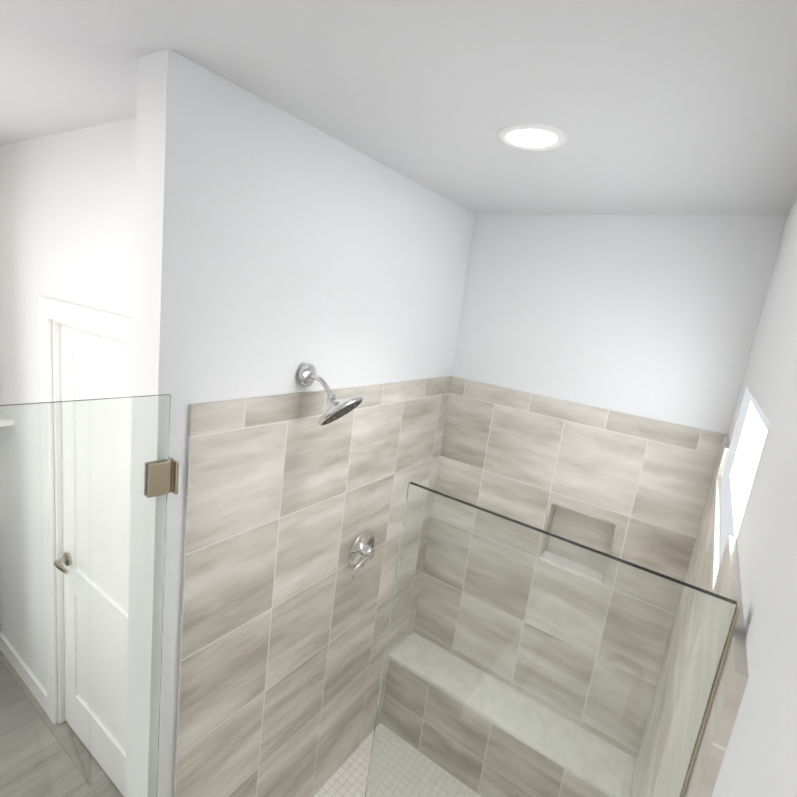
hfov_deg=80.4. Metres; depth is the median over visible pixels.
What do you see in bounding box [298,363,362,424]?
shower head
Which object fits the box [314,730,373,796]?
mosaic shower floor
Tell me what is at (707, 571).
wall tile
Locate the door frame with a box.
[39,297,132,401]
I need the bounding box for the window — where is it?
[720,388,769,563]
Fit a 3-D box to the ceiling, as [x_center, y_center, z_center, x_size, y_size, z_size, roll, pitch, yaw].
[-1.422,-0.903,0.840,4.100,0.100,4.800,15,13,32]
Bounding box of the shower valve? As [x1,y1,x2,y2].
[349,531,374,577]
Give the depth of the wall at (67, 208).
1.91 m
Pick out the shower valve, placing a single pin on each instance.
(362, 552)
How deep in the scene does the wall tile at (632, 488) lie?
2.16 m
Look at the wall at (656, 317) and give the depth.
2.01 m
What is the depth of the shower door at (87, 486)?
1.14 m
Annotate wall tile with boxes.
[172,376,452,796]
[435,377,726,581]
[684,434,748,796]
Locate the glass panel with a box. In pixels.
[365,482,739,796]
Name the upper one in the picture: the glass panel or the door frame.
the door frame
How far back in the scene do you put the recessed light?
1.27 m
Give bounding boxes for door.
[0,394,178,796]
[60,324,131,400]
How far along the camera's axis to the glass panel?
0.71 m
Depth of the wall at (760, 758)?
0.53 m
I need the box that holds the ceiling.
[0,0,796,214]
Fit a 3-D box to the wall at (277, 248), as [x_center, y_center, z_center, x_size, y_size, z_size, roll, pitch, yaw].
[-0.292,0.507,1.994,0.130,2.802,1.585,15,13,32]
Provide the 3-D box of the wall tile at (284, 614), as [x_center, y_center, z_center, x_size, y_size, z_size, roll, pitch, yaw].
[-0.262,0.915,2.069,0.012,1.985,1.500,15,13,32]
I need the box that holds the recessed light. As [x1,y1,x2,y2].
[496,123,567,150]
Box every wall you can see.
[0,117,135,404]
[131,48,475,796]
[451,215,786,434]
[712,198,796,796]
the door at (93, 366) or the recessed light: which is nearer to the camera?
the recessed light
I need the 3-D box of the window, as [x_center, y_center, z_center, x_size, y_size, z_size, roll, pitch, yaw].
[0.883,0.164,1.196,0.040,0.328,0.901,15,13,32]

